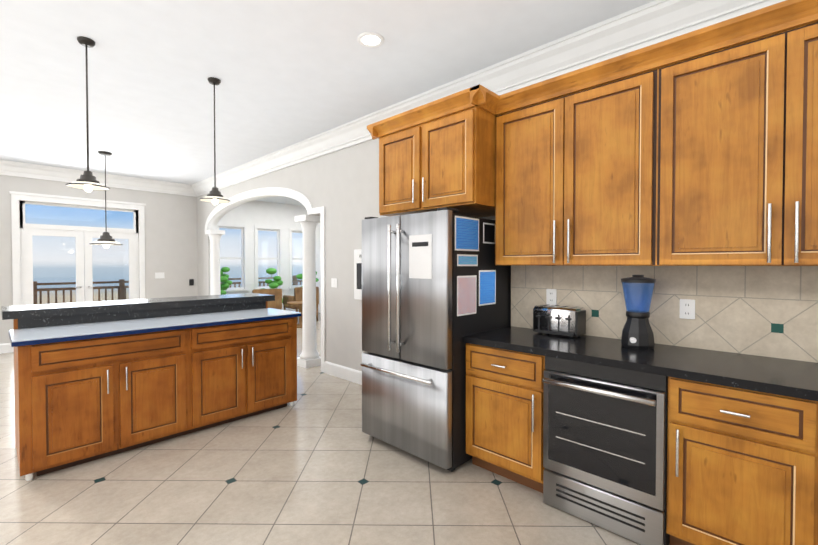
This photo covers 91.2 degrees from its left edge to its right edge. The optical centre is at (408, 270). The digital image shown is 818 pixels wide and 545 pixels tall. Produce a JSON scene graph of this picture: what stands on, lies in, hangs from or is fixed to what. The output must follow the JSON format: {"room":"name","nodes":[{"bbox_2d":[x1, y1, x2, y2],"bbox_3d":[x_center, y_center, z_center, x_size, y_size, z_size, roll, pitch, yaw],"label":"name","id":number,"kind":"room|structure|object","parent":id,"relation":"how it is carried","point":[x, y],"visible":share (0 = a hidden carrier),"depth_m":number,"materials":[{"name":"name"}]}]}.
{"room":"kitchen","nodes":[
{"label":"kitchen","id":0,"kind":"room"},
{"bbox_2d":[0,175,197,343],"bbox_3d":[-6.666,-0.202,6.085,0.150,3.000,6.380,1,1,44],"label":"wall","id":1,"kind":"structure","parent":0,"point":[171,236],"depth_m":7.76,"materials":[{"name":"paint"}]},
{"bbox_2d":[0,343,13,353],"bbox_3d":[-7.553,1.240,5.062,0.018,0.150,3.640,1,1,44],"label":"baseboard","id":2,"kind":"structure","parent":1,"relation":"attached to","point":[6,347],"depth_m":6.31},
{"bbox_2d":[9,191,145,305],"bbox_3d":[-5.700,0.007,7.034,0.135,2.550,1.840,1,1,44],"label":"french door","id":3,"kind":"structure","parent":1,"relation":"in","point":[23,232],"depth_m":6.97,"materials":[{"name":"white wood"}]},
{"bbox_2d":[0,160,191,195],"bbox_3d":[-6.550,-1.598,5.958,0.160,0.205,6.030,1,1,44],"label":"crown molding","id":4,"kind":"structure","parent":1,"relation":"attached to","point":[10,168],"depth_m":6.98,"materials":[{"name":"white wood"}]},
{"bbox_2d":[155,272,164,277],"bbox_3d":[-4.877,0.091,7.839,0.009,0.115,0.160,1,1,44],"label":"light switch","id":5,"kind":"object","parent":1,"relation":"attached to","point":[162,275],"depth_m":7.85,"materials":[{"name":"white plastic"}]},
{"bbox_2d":[189,279,193,284],"bbox_3d":[-4.478,0.237,8.249,0.020,0.130,0.080,1,1,44],"label":"light switch","id":6,"kind":"object","parent":1,"relation":"attached to","point":[191,281],"depth_m":8.24,"materials":[{"name":"black plastic"}]},
{"bbox_2d":[218,200,320,310],"bbox_3d":[-3.592,-0.275,10.446,0.150,3.000,3.870,1,1,44],"label":"wall","id":7,"kind":"structure","parent":0,"point":[250,214],"depth_m":10.35,"materials":[{"name":"paint"}]},
{"bbox_2d":[216,223,302,291],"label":"sunroom window","id":8,"kind":"structure","parent":7,"relation":"in","point":[244,269],"depth_m":10.08,"materials":[{"name":"white wood"}]},
{"bbox_2d":[0,0,654,205],"bbox_3d":[-1.034,-1.708,3.444,14.200,0.100,12.400,1,1,44],"label":"ceiling","id":9,"kind":"structure","parent":0,"point":[288,72],"depth_m":3.25,"materials":[{"name":"paint"}]},
{"bbox_2d":[65,36,109,191],"bbox_3d":[-2.309,-1.108,2.876,0.253,1.082,0.253,1,1,44],"label":"pendant light","id":10,"kind":"object","parent":9,"relation":"hanging from","point":[87,181],"visible":1,"depth_m":2.87,"materials":[{"name":"brown metal"}]},
{"bbox_2d":[89,151,122,247],"bbox_3d":[-4.364,-1.011,5.763,0.395,1.373,0.395,1,1,44],"label":"pendant light","id":11,"kind":"object","parent":9,"relation":"hanging from","point":[106,240],"visible":1,"depth_m":5.74,"materials":[{"name":"brown metal"}]},
{"bbox_2d":[199,77,230,204],"bbox_3d":[-1.693,-1.118,3.490,0.253,1.082,0.253,1,1,44],"label":"pendant light","id":12,"kind":"object","parent":9,"relation":"hanging from","point":[214,196],"visible":1,"depth_m":3.48,"materials":[{"name":"brown metal"}]},
{"bbox_2d":[357,32,383,47],"bbox_3d":[-0.272,-1.642,2.853,0.190,0.011,0.190,1,1,44],"label":"recessed light","id":13,"kind":"object","parent":9,"relation":"in","point":[370,39],"visible":1,"depth_m":2.85,"materials":[{"name":"white plastic"}]},
{"bbox_2d":[0,313,669,544],"bbox_3d":[-1.034,1.366,3.495,14.200,0.050,12.400,1,1,44],"label":"floor","id":14,"kind":"structure","parent":0,"point":[314,464],"depth_m":2.44,"materials":[{"name":"tile"}]},
{"bbox_2d":[5,301,301,480],"bbox_3d":[-2.130,0.839,3.575,1.056,1.001,2.030,1,1,44],"label":"kitchen island","id":15,"kind":"object","parent":14,"relation":"on","point":[94,380],"depth_m":3.05,"materials":[{"name":"brown wood"}]},
{"bbox_2d":[1,293,274,319],"bbox_3d":[-2.367,0.306,3.793,0.500,0.060,2.090,1,1,44],"label":"island countertop","id":16,"kind":"structure","parent":15,"relation":"on","point":[151,303],"depth_m":3.45,"materials":[{"name":"stone"}]},
{"bbox_2d":[205,230,224,294],"bbox_3d":[-3.807,0.238,7.875,0.280,2.060,0.280,1,1,44],"label":"column","id":17,"kind":"structure","parent":14,"relation":"on","point":[215,239],"depth_m":7.79,"materials":[{"name":"white paint"}]},
{"bbox_2d":[220,267,232,294],"bbox_3d":[-4.227,0.580,9.027,0.573,1.338,0.597,1,1,44],"label":"plant","id":18,"kind":"object","parent":14,"relation":"on","point":[226,282],"visible":0.38,"depth_m":8.99,"materials":[{"name":"green plant"}]},
{"bbox_2d":[252,289,281,309],"bbox_3d":[-3.272,0.824,9.028,0.620,0.850,0.620,-1,1,-36],"label":"wicker armchair","id":19,"kind":"object","parent":14,"relation":"on","point":[277,302],"visible":0.46,"depth_m":8.86,"materials":[{"name":"wicker"}]},
{"bbox_2d":[262,268,282,302],"bbox_3d":[-3.378,0.580,9.850,0.594,1.310,0.652,1,1,44],"label":"plant","id":20,"kind":"object","parent":14,"relation":"on","point":[276,282],"visible":0.46,"depth_m":9.76,"materials":[{"name":"green plant"}]},
{"bbox_2d":[287,301,302,327],"bbox_3d":[-2.422,0.974,8.977,0.600,0.550,0.600,1,1,44],"label":"side table","id":21,"kind":"object","parent":14,"relation":"on","point":[300,304],"visible":0.52,"depth_m":8.94,"materials":[{"name":"wood"}]},
{"bbox_2d":[283,287,318,323],"bbox_3d":[-2.652,0.810,9.819,0.620,0.850,0.620,1,1,44],"label":"wicker armchair","id":22,"kind":"object","parent":14,"relation":"on","point":[298,294],"visible":0.56,"depth_m":9.53,"materials":[{"name":"wicker"}]},
{"bbox_2d":[296,272,318,286],"bbox_3d":[-2.663,0.560,10.641,0.662,1.324,0.562,1,1,44],"label":"plant","id":23,"kind":"object","parent":14,"relation":"on","point":[299,276],"visible":0.04,"depth_m":10.60,"materials":[{"name":"green plant"}]},
{"bbox_2d":[295,215,320,367],"bbox_3d":[-1.382,0.277,5.549,0.280,2.060,0.280,1,1,44],"label":"column","id":24,"kind":"structure","parent":14,"relation":"on","point":[309,357],"depth_m":5.47,"materials":[{"name":"white paint"}]},
{"bbox_2d":[361,207,510,471],"bbox_3d":[0.217,0.461,3.196,0.872,1.770,0.971,1,1,44],"label":"fridge","id":25,"kind":"object","parent":14,"relation":"on","point":[436,286],"visible":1,"depth_m":2.81,"materials":[{"name":"silver metal"}]},
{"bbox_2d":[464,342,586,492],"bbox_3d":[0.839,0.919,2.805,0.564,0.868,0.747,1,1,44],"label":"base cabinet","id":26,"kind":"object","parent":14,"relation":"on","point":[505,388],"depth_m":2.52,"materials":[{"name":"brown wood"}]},
{"bbox_2d":[542,356,669,544],"bbox_3d":[1.228,0.924,2.358,0.608,0.864,0.812,1,1,44],"label":"oven","id":27,"kind":"object","parent":14,"relation":"on","point":[605,429],"visible":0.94,"depth_m":2.08,"materials":[{"name":"silver glass"}]},
{"bbox_2d":[666,378,814,544],"bbox_3d":[1.671,0.932,2.007,0.510,0.868,0.747,1,1,44],"label":"base cabinet","id":28,"kind":"object","parent":14,"relation":"on","point":[742,450],"depth_m":1.73,"materials":[{"name":"brown wood"}]},
{"bbox_2d":[463,326,817,401],"bbox_3d":[1.607,0.475,2.047,2.710,0.040,0.767,1,1,44],"label":"countertop","id":29,"kind":"structure","parent":28,"relation":"on","point":[787,378],"depth_m":2.04,"materials":[{"name":"black stone"}]},
{"bbox_2d":[533,304,585,337],"bbox_3d":[1.035,0.344,2.775,0.310,0.196,0.190,1,1,44],"label":"toaster","id":30,"kind":"object","parent":29,"relation":"on","point":[570,321],"visible":1,"depth_m":2.71,"materials":[{"name":"silver metal"}]},
{"bbox_2d":[621,275,655,349],"bbox_3d":[1.351,0.236,2.366,0.182,0.425,0.182,1,1,44],"label":"blender","id":31,"kind":"object","parent":29,"relation":"on","point":[637,332],"visible":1,"depth_m":2.31,"materials":[{"name":"black plastic"}]},
{"bbox_2d":[811,402,817,544],"bbox_3d":[2.039,0.938,1.654,0.510,0.868,0.747,1,1,44],"label":"base cabinet","id":32,"kind":"object","parent":14,"relation":"on","point":[814,541],"depth_m":1.58,"materials":[{"name":"brown wood"}]},
{"bbox_2d":[197,138,494,370],"bbox_3d":[-0.112,-0.173,4.324,12.050,3.000,0.150,1,1,44],"label":"wall","id":33,"kind":"structure","parent":0,"point":[342,186],"depth_m":4.96,"materials":[{"name":"paint"}]},
{"bbox_2d":[205,187,312,229],"bbox_3d":[-2.671,-1.047,6.646,3.880,0.550,0.019,1,1,44],"label":"trim","id":34,"kind":"structure","parent":33,"relation":"attached to","point":[303,199],"depth_m":6.20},
{"bbox_2d":[312,206,325,371],"bbox_3d":[-1.220,0.241,5.277,0.380,2.140,0.017,1,1,44],"label":"trim","id":35,"kind":"structure","parent":33,"relation":"attached to","point":[318,210],"depth_m":5.16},
{"bbox_2d":[331,278,336,287],"bbox_3d":[-0.936,0.151,5.008,0.120,0.115,0.009,1,1,44],"label":"light switch","id":36,"kind":"object","parent":33,"relation":"attached to","point":[333,282],"visible":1,"depth_m":5.00,"materials":[{"name":"white plastic"}]},
{"bbox_2d":[324,361,361,384],"bbox_3d":[-0.419,1.249,4.525,1.840,0.150,0.018,1,1,44],"label":"baseboard","id":37,"kind":"structure","parent":33,"relation":"attached to","point":[345,373],"depth_m":4.87,"materials":[{"name":"white wood"}]},
{"bbox_2d":[354,249,361,299],"bbox_3d":[-0.548,0.042,4.616,0.240,0.580,0.036,1,1,44],"label":"intercom","id":38,"kind":"object","parent":33,"relation":"attached to","point":[357,273],"visible":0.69,"depth_m":4.64,"materials":[{"name":"white plastic"}]},
{"bbox_2d":[192,0,784,195],"bbox_3d":[-0.165,-1.568,4.136,11.900,0.205,0.161,1,1,44],"label":"crown molding","id":39,"kind":"structure","parent":33,"relation":"attached to","point":[651,23],"depth_m":2.97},
{"bbox_2d":[367,0,817,265],"bbox_3d":[1.383,-0.615,2.239,4.078,1.174,0.774,1,1,44],"label":"upper cabinet","id":40,"kind":"object","parent":33,"relation":"attached to","point":[698,147],"visible":1,"depth_m":2.19,"materials":[{"name":"brown wood"}]},
{"bbox_2d":[511,265,817,362],"bbox_3d":[2.205,0.226,1.907,3.752,0.494,0.140,1,1,44],"label":"backsplash","id":41,"kind":"structure","parent":33,"relation":"attached to","point":[768,311],"depth_m":2.30,"materials":[{"name":"tile"}]},
{"bbox_2d":[546,289,556,304],"bbox_3d":[1.039,0.191,2.921,0.075,0.115,0.008,1,1,44],"label":"electrical outlet","id":42,"kind":"object","parent":41,"relation":"attached to","point":[551,296],"visible":1,"depth_m":2.92,"materials":[{"name":"white plastic"}]},
{"bbox_2d":[679,299,694,318],"bbox_3d":[1.633,0.225,2.351,0.075,0.115,0.008,1,1,44],"label":"electrical outlet","id":43,"kind":"object","parent":41,"relation":"attached to","point":[687,308],"visible":1,"depth_m":2.35,"materials":[{"name":"white plastic"}]},
{"label":"outside","id":44,"kind":"structure","parent":0,"visible":0},
{"bbox_2d":[33,275,302,304],"bbox_3d":[-5.702,0.806,9.491,3.150,1.170,14.205,1,1,44],"label":"deck railing","id":45,"kind":"object","parent":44,"point":[122,285],"depth_m":9.62,"materials":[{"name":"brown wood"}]}
]}

